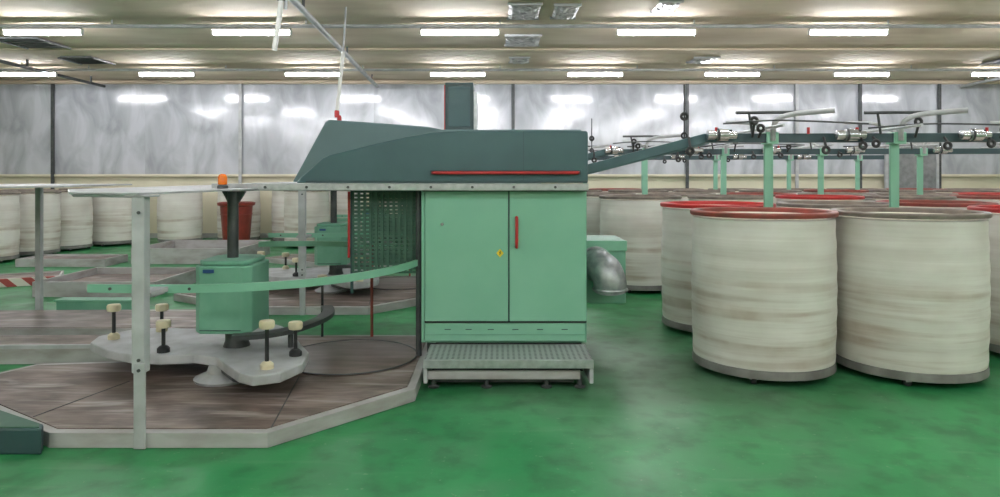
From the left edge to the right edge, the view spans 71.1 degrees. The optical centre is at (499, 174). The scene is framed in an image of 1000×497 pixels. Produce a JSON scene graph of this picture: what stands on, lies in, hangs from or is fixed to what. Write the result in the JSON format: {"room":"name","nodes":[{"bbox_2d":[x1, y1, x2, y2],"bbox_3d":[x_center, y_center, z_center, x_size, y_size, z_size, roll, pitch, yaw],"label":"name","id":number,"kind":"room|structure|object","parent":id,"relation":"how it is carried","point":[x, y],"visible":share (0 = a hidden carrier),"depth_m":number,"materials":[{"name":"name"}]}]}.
{"room":"textile factory","nodes":[
{"label":"textile factory","id":0,"kind":"room"},
{"bbox_2d":[0,238,999,496],"bbox_3d":[0.000,1.650,6.900,28.000,0.100,21.800,0,0,0],"label":"floor","id":1,"kind":"structure","parent":0,"point":[652,421],"depth_m":4.19,"materials":[{"name":"green paint"}]},
{"bbox_2d":[0,192,20,262],"bbox_3d":[-9.440,0.960,12.900,1.006,1.280,1.006,0,0,3],"label":"can","id":2,"kind":"object","parent":1,"relation":"on","point":[9,201],"visible":1,"depth_m":12.80,"materials":[{"name":"plastic"}]},
{"bbox_2d":[0,410,42,453],"bbox_3d":[-3.161,1.522,4.298,1.074,0.157,0.597,0,0,0],"label":"mint deck edge","id":3,"kind":"object","parent":1,"relation":"on","point":[18,435],"visible":1,"depth_m":4.00,"materials":[{"name":"teal paint"}]},
{"bbox_2d":[3,189,55,190],"bbox_3d":[-10.500,0.960,15.600,1.006,1.280,1.006,0,0,-37],"label":"can","id":4,"kind":"object","parent":1,"relation":"on","point":[3,189],"visible":0.1,"depth_m":15.62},
{"bbox_2d":[1,191,61,254],"bbox_3d":[-9.330,0.960,13.950,1.006,1.280,1.006,0,0,6],"label":"can","id":5,"kind":"object","parent":1,"relation":"on","point":[51,199],"visible":0.52,"depth_m":13.70,"materials":[{"name":"plastic"}]},
{"bbox_2d":[0,270,63,287],"bbox_3d":[-7.700,1.540,10.000,2.460,0.120,0.660,0,0,-28],"label":"tray","id":6,"kind":"object","parent":1,"relation":"on","point":[8,279],"visible":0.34,"depth_m":10.19,"materials":[{"name":"metal"}]},
{"bbox_2d":[0,335,116,363],"bbox_3d":[-4.301,1.520,6.154,3.414,0.160,0.492,0,0,-2],"label":"platform","id":7,"kind":"object","parent":1,"relation":"on","point":[14,349],"visible":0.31,"depth_m":5.93,"materials":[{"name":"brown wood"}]},
{"bbox_2d":[0,184,131,309],"bbox_3d":[-5.775,0.850,7.000,3.450,1.500,2.000,0,0,0],"label":"canopy","id":8,"kind":"object","parent":1,"relation":"on","point":[38,187],"visible":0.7,"depth_m":7.87,"materials":[{"name":"grey metal"}]},
{"bbox_2d":[43,190,92,250],"bbox_3d":[-9.290,0.960,15.000,1.006,1.280,1.006,0,0,-39],"label":"can","id":9,"kind":"object","parent":1,"relation":"on","point":[76,212],"visible":0.52,"depth_m":14.70,"materials":[{"name":"plastic"}]},
{"bbox_2d":[15,254,127,266],"bbox_3d":[-7.650,1.530,12.550,1.560,0.140,0.760,0,0,0],"label":"tray","id":10,"kind":"object","parent":1,"relation":"on","point":[49,260],"visible":0.97,"depth_m":12.17,"materials":[{"name":"grey metal"}]},
{"bbox_2d":[59,188,89,189],"bbox_3d":[-10.000,0.960,16.800,1.006,1.280,1.006,0,0,-39],"label":"can","id":11,"kind":"object","parent":1,"relation":"on","point":[59,188],"visible":0.06,"depth_m":16.96,"materials":[{"name":"plastic"}]},
{"bbox_2d":[53,297,131,309],"bbox_3d":[-4.750,1.530,8.275,0.940,0.140,0.190,0,0,0],"label":"block","id":12,"kind":"object","parent":1,"relation":"on","point":[64,303],"visible":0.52,"depth_m":8.20,"materials":[{"name":"paint"}]},
{"bbox_2d":[0,309,195,334],"bbox_3d":[-4.975,1.537,7.225,4.449,0.126,0.950,0,0,0],"label":"platform","id":13,"kind":"object","parent":1,"relation":"on","point":[12,322],"visible":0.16,"depth_m":7.04,"materials":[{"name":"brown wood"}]},
{"bbox_2d":[92,197,131,246],"bbox_3d":[-8.870,0.960,16.050,1.006,1.280,1.006,0,0,-6],"label":"can","id":14,"kind":"object","parent":1,"relation":"on","point":[112,217],"visible":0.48,"depth_m":15.62,"materials":[{"name":"plastic"}]},
{"bbox_2d":[32,267,195,296],"bbox_3d":[-5.325,1.500,9.900,1.610,0.200,1.460,0,0,0],"label":"tray","id":15,"kind":"object","parent":1,"relation":"on","point":[74,284],"visible":0.55,"depth_m":9.90,"materials":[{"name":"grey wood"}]},
{"bbox_2d":[157,192,202,241],"bbox_3d":[-7.540,0.950,16.500,1.006,1.300,1.006,0,0,-29],"label":"can","id":16,"kind":"object","parent":1,"relation":"on","point":[179,215],"visible":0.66,"depth_m":16.09,"materials":[{"name":"plastic"}]},
{"bbox_2d":[131,240,269,263],"bbox_3d":[-5.650,1.460,13.400,1.960,0.280,1.660,0,0,0],"label":"tray","id":17,"kind":"object","parent":1,"relation":"on","point":[173,251],"visible":0.74,"depth_m":12.57,"materials":[{"name":"grey metal"}]},
{"bbox_2d":[0,185,426,448],"bbox_3d":[-2.300,0.852,5.691,3.397,1.497,3.240,0,0,0],"label":"turntable","id":18,"kind":"object","parent":1,"relation":"on","point":[239,378],"visible":0.95,"depth_m":4.91,"materials":[{"name":"brown wood"}]},
{"bbox_2d":[217,174,227,188],"bbox_3d":[-2.120,0.047,5.350,0.080,0.112,0.080,0,0,0],"label":"beacon","id":19,"kind":"object","parent":18,"relation":"on","point":[222,178],"visible":1,"depth_m":5.32,"materials":[{"name":"plastic"}]},
{"bbox_2d":[217,201,255,239],"bbox_3d":[-5.950,1.105,15.800,0.820,0.990,0.820,0,0,0],"label":"waste bin","id":20,"kind":"object","parent":1,"relation":"on","point":[245,207],"visible":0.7,"depth_m":15.58,"materials":[{"name":"red plastic"}]},
{"bbox_2d":[217,191,260,239],"bbox_3d":[-6.300,0.960,16.900,1.006,1.280,1.006,0,0,15],"label":"can","id":21,"kind":"object","parent":1,"relation":"on","point":[252,196],"visible":0.33,"depth_m":16.66,"materials":[{"name":"plastic"}]},
{"bbox_2d":[271,191,285,240],"bbox_3d":[-5.000,0.960,16.900,1.006,1.280,1.006,0,0,-22],"label":"can","id":22,"kind":"object","parent":1,"relation":"on","point":[277,206],"visible":0.26,"depth_m":16.47,"materials":[{"name":"plastic"}]},
{"bbox_2d":[174,182,415,314],"bbox_3d":[-2.450,0.852,9.591,3.397,1.497,3.240,0,0,0],"label":"turntable","id":23,"kind":"object","parent":1,"relation":"on","point":[390,293],"visible":0.54,"depth_m":8.80,"materials":[{"name":"grey paint"}]},
{"bbox_2d":[284,191,329,246],"bbox_3d":[-4.300,0.960,15.600,1.006,1.280,1.006,0,0,35],"label":"can","id":24,"kind":"object","parent":1,"relation":"on","point":[317,202],"visible":0.48,"depth_m":15.19,"materials":[{"name":"plastic"}]},
{"bbox_2d":[265,193,402,267],"bbox_3d":[-2.600,0.852,13.491,3.397,1.497,3.240,0,0,0],"label":"turntable","id":25,"kind":"object","parent":1,"relation":"on","point":[309,257],"visible":0.06,"depth_m":12.55,"materials":[{"name":"grey paint"}]},
{"bbox_2d":[328,191,366,237],"bbox_3d":[-3.700,0.960,16.900,1.006,1.280,1.006,0,0,-20],"label":"can","id":26,"kind":"object","parent":1,"relation":"on","point":[342,196],"visible":0.09,"depth_m":16.42,"materials":[{"name":"plastic"}]},
{"bbox_2d":[212,83,627,388],"bbox_3d":[-0.590,0.390,6.067,3.420,2.420,1.765,0,0,0],"label":"machine","id":27,"kind":"object","parent":1,"relation":"on","point":[508,271],"visible":0.99,"depth_m":5.69,"materials":[{"name":"green paint"}]},
{"bbox_2d":[293,115,587,182],"bbox_3d":[-0.535,-0.228,6.226,2.480,0.584,1.348,0,0,0],"label":"hood","id":28,"kind":"object","parent":27,"relation":"attached to","point":[342,151],"depth_m":5.60,"materials":[{"name":"green metal"}]},
{"bbox_2d":[587,189,601,191],"bbox_3d":[1.400,0.945,13.600,1.150,1.310,1.150,0,0,15],"label":"can","id":29,"kind":"object","parent":1,"relation":"on","point":[589,190],"visible":0.02,"depth_m":13.19,"materials":[{"name":"plastic"}]},
{"bbox_2d":[587,192,635,234],"bbox_3d":[1.600,0.945,11.250,1.150,1.310,1.150,0,0,12],"label":"can","id":30,"kind":"object","parent":1,"relation":"on","point":[593,200],"visible":0.13,"depth_m":10.72,"materials":[{"name":"plastic"}]},
{"bbox_2d":[589,188,640,191],"bbox_3d":[2.480,0.945,14.950,1.150,1.310,1.150,0,0,-13],"label":"can","id":31,"kind":"object","parent":1,"relation":"on","point":[602,189],"visible":0.06,"depth_m":15.17,"materials":[{"name":"plastic"}]},
{"bbox_2d":[608,189,667,193],"bbox_3d":[2.680,0.945,13.600,1.150,1.310,1.150,0,0,35],"label":"can","id":32,"kind":"object","parent":1,"relation":"on","point":[637,191],"visible":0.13,"depth_m":13.18,"materials":[{"name":"plastic"}]},
{"bbox_2d":[599,194,681,292],"bbox_3d":[1.980,0.945,9.900,1.150,1.310,1.150,0,0,29],"label":"can","id":33,"kind":"object","parent":1,"relation":"on","point":[636,219],"visible":0.69,"depth_m":9.37,"materials":[{"name":"plastic"}]},
{"bbox_2d":[649,188,700,191],"bbox_3d":[3.760,0.945,14.950,1.150,1.310,1.150,0,0,26],"label":"can","id":34,"kind":"object","parent":1,"relation":"on","point":[668,189],"visible":0.12,"depth_m":15.18,"materials":[{"name":"plastic"}]},
{"bbox_2d":[648,192,715,200],"bbox_3d":[2.870,0.945,11.250,1.150,1.310,1.150,0,0,-4],"label":"can","id":35,"kind":"object","parent":1,"relation":"on","point":[684,195],"visible":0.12,"depth_m":11.04,"materials":[{"name":"plastic"}]},
{"bbox_2d":[673,189,734,193],"bbox_3d":[3.960,0.945,13.600,1.150,1.310,1.150,0,0,29],"label":"can","id":36,"kind":"object","parent":1,"relation":"on","point":[716,191],"visible":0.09,"depth_m":13.23,"materials":[{"name":"plastic"}]},
{"bbox_2d":[660,201,775,331],"bbox_3d":[2.260,0.945,7.300,1.150,1.310,1.150,0,0,-3],"label":"can","id":37,"kind":"object","parent":1,"relation":"on","point":[677,220],"visible":0.4,"depth_m":7.03,"materials":[{"name":"plastic"}]},
{"bbox_2d":[687,194,763,201],"bbox_3d":[3.240,0.945,9.878,1.150,1.310,1.150,0,0,19],"label":"can","id":38,"kind":"object","parent":1,"relation":"on","point":[707,197],"visible":0.17,"depth_m":9.50,"materials":[{"name":"plastic"}]},
{"bbox_2d":[708,188,760,191],"bbox_3d":[5.040,0.945,14.950,1.150,1.310,1.150,0,0,-13],"label":"can","id":39,"kind":"object","parent":1,"relation":"on","point":[735,189],"visible":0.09,"depth_m":15.16,"materials":[{"name":"plastic"}]},
{"bbox_2d":[588,145,888,189],"bbox_3d":[3.853,0.375,14.265,7.895,2.450,1.150,0,0,0],"label":"sliver creel","id":40,"kind":"object","parent":1,"relation":"on","point":[857,158],"visible":0.27,"depth_m":14.20,"materials":[{"name":"metal"}]},
{"bbox_2d":[720,192,795,206],"bbox_3d":[4.140,0.945,11.250,1.150,1.310,1.150,0,0,15],"label":"can","id":41,"kind":"object","parent":1,"relation":"on","point":[731,193],"visible":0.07,"depth_m":11.06,"materials":[{"name":"plastic"}]},
{"bbox_2d":[690,207,838,383],"bbox_3d":[2.170,0.945,5.800,1.150,1.310,1.150,0,0,-3],"label":"can","id":42,"kind":"object","parent":1,"relation":"on","point":[764,285],"visible":1,"depth_m":5.32,"materials":[{"name":"plastic"}]},
{"bbox_2d":[738,189,801,193],"bbox_3d":[5.240,0.945,13.600,1.150,1.310,1.150,0,0,11],"label":"can","id":43,"kind":"object","parent":1,"relation":"on","point":[742,190],"visible":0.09,"depth_m":13.22,"materials":[{"name":"plastic"}]},
{"bbox_2d":[588,84,999,206],"bbox_3d":[4.652,0.375,6.595,7.895,2.450,1.150,0,0,0],"label":"sliver creel","id":44,"kind":"object","parent":1,"relation":"on","point":[770,137],"visible":0.91,"depth_m":6.50,"materials":[{"name":"teal paint"}]},
{"bbox_2d":[588,118,999,194],"bbox_3d":[4.303,0.375,10.555,7.895,2.450,1.150,0,0,0],"label":"sliver creel","id":45,"kind":"object","parent":1,"relation":"on","point":[724,151],"visible":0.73,"depth_m":10.49,"materials":[{"name":"metal"}]},
{"bbox_2d":[773,188,817,192],"bbox_3d":[6.320,0.945,14.950,1.150,1.310,1.150,0,0,10],"label":"can","id":46,"kind":"object","parent":1,"relation":"on","point":[802,189],"visible":0.06,"depth_m":15.26,"materials":[{"name":"plastic"}]},
{"bbox_2d":[775,194,864,206],"bbox_3d":[4.500,0.945,9.875,1.150,1.310,1.150,0,0,-2],"label":"can","id":47,"kind":"object","parent":1,"relation":"on","point":[792,197],"visible":0.22,"depth_m":9.54,"materials":[{"name":"plastic"}]},
{"bbox_2d":[776,201,888,212],"bbox_3d":[3.520,0.945,7.350,1.150,1.310,1.150,0,0,-1],"label":"can","id":48,"kind":"object","parent":1,"relation":"on","point":[826,205],"visible":0.16,"depth_m":7.30,"materials":[{"name":"plastic"}]},
{"bbox_2d":[803,189,868,192],"bbox_3d":[6.520,0.945,13.600,1.150,1.310,1.150,0,0,-38],"label":"can","id":49,"kind":"object","parent":1,"relation":"on","point":[806,190],"visible":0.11,"depth_m":13.20,"materials":[{"name":"plastic"}]},
{"bbox_2d":[798,192,876,200],"bbox_3d":[5.410,0.945,11.250,1.150,1.310,1.150,0,0,33],"label":"can","id":50,"kind":"object","parent":1,"relation":"on","point":[815,193],"visible":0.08,"depth_m":11.33,"materials":[{"name":"plastic"}]},
{"bbox_2d":[826,188,879,192],"bbox_3d":[7.600,0.945,14.950,1.150,1.310,1.150,0,0,-33],"label":"can","id":51,"kind":"object","parent":1,"relation":"on","point":[826,188],"visible":0.09,"depth_m":15.22,"materials":[{"name":"plastic"}]},
{"bbox_2d":[884,147,888,188],"bbox_3d":[9.715,0.425,17.605,0.070,2.350,0.090,0,0,0],"label":"frame","id":52,"kind":"object","parent":1,"relation":"on","point":[886,156],"visible":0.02,"depth_m":17.56,"materials":[{"name":"grey paint"}]},
{"bbox_2d":[884,142,938,144],"bbox_3d":[10.350,-0.785,17.605,1.340,0.070,0.090,0,0,0],"label":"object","id":53,"kind":"structure","parent":52,"relation":"attached to","point":[916,143],"depth_m":17.56,"materials":[{"name":"paint"}]},
{"bbox_2d":[899,145,935,187],"bbox_3d":[10.350,0.415,17.610,1.200,2.330,0.060,0,0,0],"label":"door leaf","id":54,"kind":"structure","parent":52,"relation":"attached to","point":[907,162],"depth_m":17.58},
{"bbox_2d":[869,189,935,192],"bbox_3d":[7.800,0.945,13.600,1.150,1.310,1.150,0,0,40],"label":"can","id":55,"kind":"object","parent":1,"relation":"on","point":[870,190],"visible":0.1,"depth_m":13.36,"materials":[{"name":"plastic"}]},
{"bbox_2d":[862,194,956,201],"bbox_3d":[5.760,0.945,9.880,1.150,1.310,1.150,0,0,-3],"label":"can","id":56,"kind":"object","parent":1,"relation":"on","point":[869,198],"visible":0.14,"depth_m":9.68,"materials":[{"name":"plastic"}]},
{"bbox_2d":[829,207,992,385],"bbox_3d":[3.335,0.945,5.740,1.150,1.310,1.150,0,0,-8],"label":"can","id":57,"kind":"object","parent":1,"relation":"on","point":[914,294],"visible":0.95,"depth_m":5.27,"materials":[{"name":"plastic"}]},
{"bbox_2d":[885,188,938,189],"bbox_3d":[8.880,0.945,14.950,1.150,1.310,1.150,0,0,3],"label":"can","id":58,"kind":"object","parent":1,"relation":"on","point":[885,188],"visible":0.05,"depth_m":15.16,"materials":[{"name":"plastic"}]},
{"bbox_2d":[876,192,957,195],"bbox_3d":[6.680,0.945,11.250,1.150,1.310,1.150,0,0,3],"label":"can","id":59,"kind":"object","parent":1,"relation":"on","point":[901,193],"visible":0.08,"depth_m":11.33,"materials":[{"name":"plastic"}]},
{"bbox_2d":[875,200,998,213],"bbox_3d":[4.780,0.945,7.700,1.150,1.310,1.150,0,0,-30],"label":"can","id":60,"kind":"object","parent":1,"relation":"on","point":[941,204],"visible":0.13,"depth_m":7.34,"materials":[{"name":"plastic"}]},
{"bbox_2d":[936,146,938,187],"bbox_3d":[10.985,0.425,17.605,0.070,2.350,0.090,0,0,0],"label":"frame","id":61,"kind":"object","parent":1,"relation":"on","point":[937,155],"visible":0.09,"depth_m":17.56,"materials":[{"name":"grey paint"}]},
{"bbox_2d":[934,189,999,192],"bbox_3d":[9.080,0.945,13.600,1.150,1.310,1.150,0,0,-26],"label":"can","id":62,"kind":"object","parent":1,"relation":"on","point":[937,190],"visible":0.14,"depth_m":13.42,"materials":[{"name":"plastic"}]},
{"bbox_2d":[944,188,998,189],"bbox_3d":[10.160,0.945,14.950,1.150,1.310,1.150,0,0,-15],"label":"can","id":63,"kind":"object","parent":1,"relation":"on","point":[944,188],"visible":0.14,"depth_m":15.21,"materials":[{"name":"plastic"}]},
{"bbox_2d":[949,194,999,204],"bbox_3d":[7.020,0.945,9.883,1.150,1.310,1.150,0,0,4],"label":"can","id":64,"kind":"object","parent":1,"relation":"on","point":[967,197],"visible":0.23,"depth_m":9.67,"materials":[{"name":"plastic"}]},
{"bbox_2d":[953,192,999,194],"bbox_3d":[7.950,0.945,11.250,1.150,1.310,1.150,0,0,-15],"label":"can","id":65,"kind":"object","parent":1,"relation":"on","point":[986,193],"visible":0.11,"depth_m":11.68,"materials":[{"name":"plastic"}]},
{"bbox_2d":[967,205,999,352],"bbox_3d":[4.860,0.945,6.250,1.150,1.310,1.150,0,0,-31],"label":"can","id":66,"kind":"object","parent":1,"relation":"on","point":[994,222],"visible":0.26,"depth_m":6.11,"materials":[{"name":"plastic"}]},
{"bbox_2d":[0,0,999,79],"bbox_3d":[0.000,-2.450,6.900,28.000,0.100,21.800,0,0,0],"label":"ceiling","id":67,"kind":"structure","parent":0,"point":[11,11],"depth_m":12.13,"materials":[{"name":"paint"}]},
{"bbox_2d":[0,71,56,75],"bbox_3d":[-10.300,-2.212,15.300,1.228,0.106,0.118,0,0,0],"label":"fluorescent light","id":68,"kind":"object","parent":67,"relation":"attached to","point":[2,73],"visible":1,"depth_m":15.27,"materials":[{"name":"white plastic"}]},
{"bbox_2d":[0,37,71,48],"bbox_3d":[-8.400,-2.370,12.600,0.830,0.060,0.900,0,0,0],"label":"ceiling vent","id":69,"kind":"object","parent":67,"relation":"attached to","point":[22,42],"depth_m":12.46,"materials":[{"name":"grey metal"}]},
{"bbox_2d":[2,28,83,34],"bbox_3d":[-7.050,-2.212,10.800,1.228,0.106,0.118,0,0,0],"label":"fluorescent light","id":70,"kind":"object","parent":67,"relation":"attached to","point":[5,31],"visible":1,"depth_m":10.77,"materials":[{"name":"white plastic"}]},
{"bbox_2d":[0,59,105,87],"bbox_3d":[-9.825,-2.297,14.550,0.320,0.205,6.103,0,0,0],"label":"ceiling pipe","id":71,"kind":"object","parent":67,"relation":"attached to","point":[1,61],"depth_m":15.09,"materials":[{"name":"grey metal"}]},
{"bbox_2d":[58,56,114,64],"bbox_3d":[-8.550,-2.370,14.500,0.730,0.060,0.800,0,0,0],"label":"ceiling vent","id":72,"kind":"object","parent":67,"relation":"attached to","point":[80,60],"depth_m":14.42,"materials":[{"name":"grey metal"}]},
{"bbox_2d":[138,71,194,75],"bbox_3d":[-7.280,-2.212,15.300,1.228,0.106,0.118,0,0,0],"label":"fluorescent light","id":73,"kind":"object","parent":67,"relation":"attached to","point":[140,73],"visible":1,"depth_m":15.27,"materials":[{"name":"white plastic"}]},
{"bbox_2d":[211,28,291,34],"bbox_3d":[-3.830,-2.212,10.800,1.228,0.106,0.118,0,0,0],"label":"fluorescent light","id":74,"kind":"object","parent":67,"relation":"attached to","point":[214,31],"visible":1,"depth_m":10.77,"materials":[{"name":"white plastic"}]},
{"bbox_2d":[272,0,287,50],"bbox_3d":[-2.515,-1.908,8.002,0.190,0.985,0.097,0,0,0],"label":"pipe","id":75,"kind":"object","parent":67,"relation":"hanging from","point":[281,3],"visible":1,"depth_m":7.98,"materials":[{"name":"white metal"}]},
{"bbox_2d":[284,71,338,75],"bbox_3d":[-4.090,-2.212,15.300,1.228,0.106,0.118,0,0,0],"label":"fluorescent light","id":76,"kind":"object","parent":67,"relation":"attached to","point":[287,73],"visible":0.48,"depth_m":15.27,"materials":[{"name":"white plastic"}]},
{"bbox_2d":[289,0,377,87],"bbox_3d":[-2.860,-2.292,13.100,0.570,0.215,9.005,0,0,0],"label":"ceiling pipe","id":77,"kind":"object","parent":67,"relation":"attached to","point":[301,7],"depth_m":11.07,"materials":[{"name":"white metal"}]},
{"bbox_2d":[334,7,346,117],"bbox_3d":[-2.276,-1.610,10.000,0.179,1.581,0.070,0,0,0],"label":"pipe","id":78,"kind":"object","parent":67,"relation":"hanging from","point":[336,112],"visible":0.91,"depth_m":9.98,"materials":[{"name":"white metal"}]},
{"bbox_2d":[430,71,485,75],"bbox_3d":[-0.920,-2.212,15.300,1.228,0.106,0.118,0,0,0],"label":"fluorescent light","id":79,"kind":"object","parent":67,"relation":"attached to","point":[432,73],"visible":1,"depth_m":15.27,"materials":[{"name":"white plastic"}]},
{"bbox_2d":[420,28,499,34],"bbox_3d":[-0.620,-2.212,10.800,1.228,0.106,0.118,0,0,0],"label":"fluorescent light","id":80,"kind":"object","parent":67,"relation":"attached to","point":[424,31],"visible":1,"depth_m":10.77,"materials":[{"name":"white plastic"}]},
{"bbox_2d":[0,48,999,52],"bbox_3d":[0.000,-2.382,13.400,28.000,0.035,0.300,0,0,0],"label":"ceiling beam","id":81,"kind":"structure","parent":67,"relation":"attached to","point":[2,50],"depth_m":13.30,"materials":[{"name":"paint"}]},
{"bbox_2d":[0,20,999,27],"bbox_3d":[0.000,-2.335,10.820,27.960,0.130,0.060,0,0,0],"label":"conduit","id":82,"kind":"object","parent":67,"relation":"attached to","point":[111,25],"depth_m":10.80,"materials":[{"name":"grey metal"}]},
{"bbox_2d":[0,65,999,70],"bbox_3d":[0.000,-2.335,15.320,27.960,0.130,0.060,0,0,0],"label":"conduit","id":83,"kind":"object","parent":67,"relation":"attached to","point":[88,69],"depth_m":15.29,"materials":[{"name":"beige metal"}]},
{"bbox_2d":[509,57,530,63],"bbox_3d":[0.400,-2.364,14.500,0.440,0.072,0.640,0,0,0],"label":"ceiling vent","id":84,"kind":"object","parent":67,"relation":"attached to","point":[515,60],"depth_m":14.32,"materials":[{"name":"grey metal"}]},
{"bbox_2d":[504,34,541,46],"bbox_3d":[0.400,-2.364,12.400,0.640,0.073,0.940,0,0,0],"label":"ceiling vent","id":85,"kind":"object","parent":67,"relation":"attached to","point":[512,40],"depth_m":12.19,"materials":[{"name":"grey metal"}]},
{"bbox_2d":[507,2,542,19],"bbox_3d":[0.350,-2.364,10.200,0.490,0.072,0.940,0,0,0],"label":"ceiling vent","id":86,"kind":"object","parent":67,"relation":"attached to","point":[516,12],"depth_m":10.03,"materials":[{"name":"grey metal"}]},
{"bbox_2d":[550,3,581,19],"bbox_3d":[0.950,-2.363,10.200,0.390,0.073,0.840,0,0,0],"label":"ceiling vent","id":87,"kind":"object","parent":67,"relation":"attached to","point":[560,12],"depth_m":10.04,"materials":[{"name":"grey metal"}]},
{"bbox_2d":[567,71,622,75],"bbox_3d":[2.080,-2.212,15.300,1.228,0.106,0.118,0,0,0],"label":"fluorescent light","id":88,"kind":"object","parent":67,"relation":"attached to","point":[571,73],"visible":1,"depth_m":15.27,"materials":[{"name":"white plastic"}]},
{"bbox_2d":[616,28,695,34],"bbox_3d":[2.410,-2.212,10.800,1.228,0.106,0.118,0,0,0],"label":"fluorescent light","id":89,"kind":"object","parent":67,"relation":"attached to","point":[620,31],"visible":1,"depth_m":10.77,"materials":[{"name":"white plastic"}]},
{"bbox_2d":[649,0,683,13],"bbox_3d":[2.350,-2.365,9.900,0.340,0.071,0.640,0,0,0],"label":"ceiling vent","id":90,"kind":"object","parent":67,"relation":"attached to","point":[664,6],"depth_m":9.77,"materials":[{"name":"white metal"}]},
{"bbox_2d":[686,57,720,63],"bbox_3d":[4.200,-2.364,14.500,0.540,0.073,0.640,0,0,0],"label":"ceiling vent","id":91,"kind":"object","parent":67,"relation":"attached to","point":[697,60],"depth_m":14.30,"materials":[{"name":"grey metal"}]},
{"bbox_2d":[704,71,759,75],"bbox_3d":[5.070,-2.212,15.300,1.228,0.106,0.118,0,0,0],"label":"fluorescent light","id":92,"kind":"object","parent":67,"relation":"attached to","point":[706,73],"visible":1,"depth_m":15.27,"materials":[{"name":"white plastic"}]},
{"bbox_2d":[808,28,888,34],"bbox_3d":[5.370,-2.212,10.800,1.228,0.106,0.118,0,0,0],"label":"fluorescent light","id":93,"kind":"object","parent":67,"relation":"attached to","point":[811,31],"visible":1,"depth_m":10.77,"materials":[{"name":"white plastic"}]},
{"bbox_2d":[833,71,889,75],"bbox_3d":[7.900,-2.212,15.300,1.228,0.106,0.118,0,0,0],"label":"fluorescent light","id":94,"kind":"object","parent":67,"relation":"attached to","point":[835,73],"visible":1,"depth_m":15.27,"materials":[{"name":"white plastic"}]},
{"bbox_2d":[960,76,999,87],"bbox_3d":[11.300,-2.297,12.800,0.670,0.205,9.604,0,0,0],"label":"ceiling pipe","id":95,"kind":"object","parent":67,"relation":"attached to","point":[985,80],"depth_m":16.70,"materials":[{"name":"grey metal"}]},
{"bbox_2d":[970,71,999,75],"bbox_3d":[10.900,-2.212,15.300,1.228,0.106,0.118,0,0,0],"label":"fluorescent light","id":96,"kind":"object","parent":67,"relation":"attached to","point":[972,73],"visible":1,"depth_m":15.27,"materials":[{"name":"white plastic"}]},
{"bbox_2d":[979,59,999,64],"bbox_3d":[10.600,-2.370,14.600,0.730,0.060,0.700,0,0,0],"label":"ceiling vent","id":97,"kind":"object","parent":67,"relation":"attached to","point":[994,62],"depth_m":14.75,"materials":[{"name":"grey metal"}]},
{"bbox_2d":[0,177,999,232],"bbox_3d":[0.000,-0.400,17.850,28.200,4.000,0.100,0,0,0],"label":"wall","id":98,"kind":"structure","parent":0,"point":[209,201],"depth_m":17.80,"materials":[{"name":"beige paint"}]},
{"bbox_2d":[51,84,54,188],"bbox_3d":[-11.300,-0.400,17.680,0.080,4.000,0.040,0,0,0],"label":"trim","id":99,"kind":"structure","parent":98,"relation":"attached to","point":[52,85],"depth_m":17.66,"materials":[{"name":"metal"}]},
{"bbox_2d":[150,233,271,237],"bbox_3d":[0.000,1.540,17.785,28.000,0.120,0.030,0,0,0],"label":"baseboard","id":100,"kind":"structure","parent":98,"relation":"attached to","point":[152,235],"depth_m":17.77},
{"bbox_2d":[238,84,241,182],"bbox_3d":[-6.560,-0.400,17.680,0.080,4.000,0.040,0,0,0],"label":"trim","id":101,"kind":"structure","parent":98,"relation":"attached to","point":[239,85],"depth_m":17.66,"materials":[{"name":"grey paint"}]},
{"bbox_2d":[0,84,999,173],"bbox_3d":[0.000,-1.200,17.749,27.800,2.360,0.008,0,0,0],"label":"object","id":102,"kind":"structure","parent":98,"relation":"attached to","point":[114,128],"depth_m":17.75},
{"bbox_2d":[0,80,999,83],"bbox_3d":[0.000,-2.340,17.690,28.000,0.080,0.180,0,0,0],"label":"trim","id":103,"kind":"structure","parent":98,"relation":"attached to","point":[1,81],"depth_m":17.60,"materials":[{"name":"paint"}]},
{"bbox_2d":[0,174,999,176],"bbox_3d":[0.000,0.010,17.730,28.000,0.060,0.100,0,0,0],"label":"trim","id":104,"kind":"structure","parent":98,"relation":"attached to","point":[1,175],"depth_m":17.68,"materials":[{"name":"beige paint"}]},
{"bbox_2d":[511,84,514,129],"bbox_3d":[0.330,-0.400,17.680,0.080,4.000,0.040,0,0,0],"label":"trim","id":105,"kind":"structure","parent":98,"relation":"attached to","point":[512,85],"depth_m":17.66,"materials":[{"name":"metal"}]},
{"bbox_2d":[686,84,688,187],"bbox_3d":[4.730,-0.400,17.680,0.080,4.000,0.040,0,0,0],"label":"trim","id":106,"kind":"structure","parent":98,"relation":"attached to","point":[687,85],"depth_m":17.66,"materials":[{"name":"metal"}]},
{"bbox_2d":[795,84,798,187],"bbox_3d":[7.500,-0.400,17.680,0.080,4.000,0.040,0,0,0],"label":"trim","id":107,"kind":"structure","parent":98,"relation":"attached to","point":[796,85],"depth_m":17.66,"materials":[{"name":"grey paint"}]},
{"bbox_2d":[858,84,861,187],"bbox_3d":[9.100,-0.400,17.680,0.080,4.000,0.040,0,0,0],"label":"trim","id":108,"kind":"structure","parent":98,"relation":"attached to","point":[859,85],"depth_m":17.66,"materials":[{"name":"metal"}]},
{"bbox_2d":[937,84,940,188],"bbox_3d":[11.100,-0.400,17.680,0.080,4.000,0.040,0,0,0],"label":"trim","id":109,"kind":"structure","parent":98,"relation":"attached to","point":[938,85],"depth_m":17.66,"materials":[{"name":"metal"}]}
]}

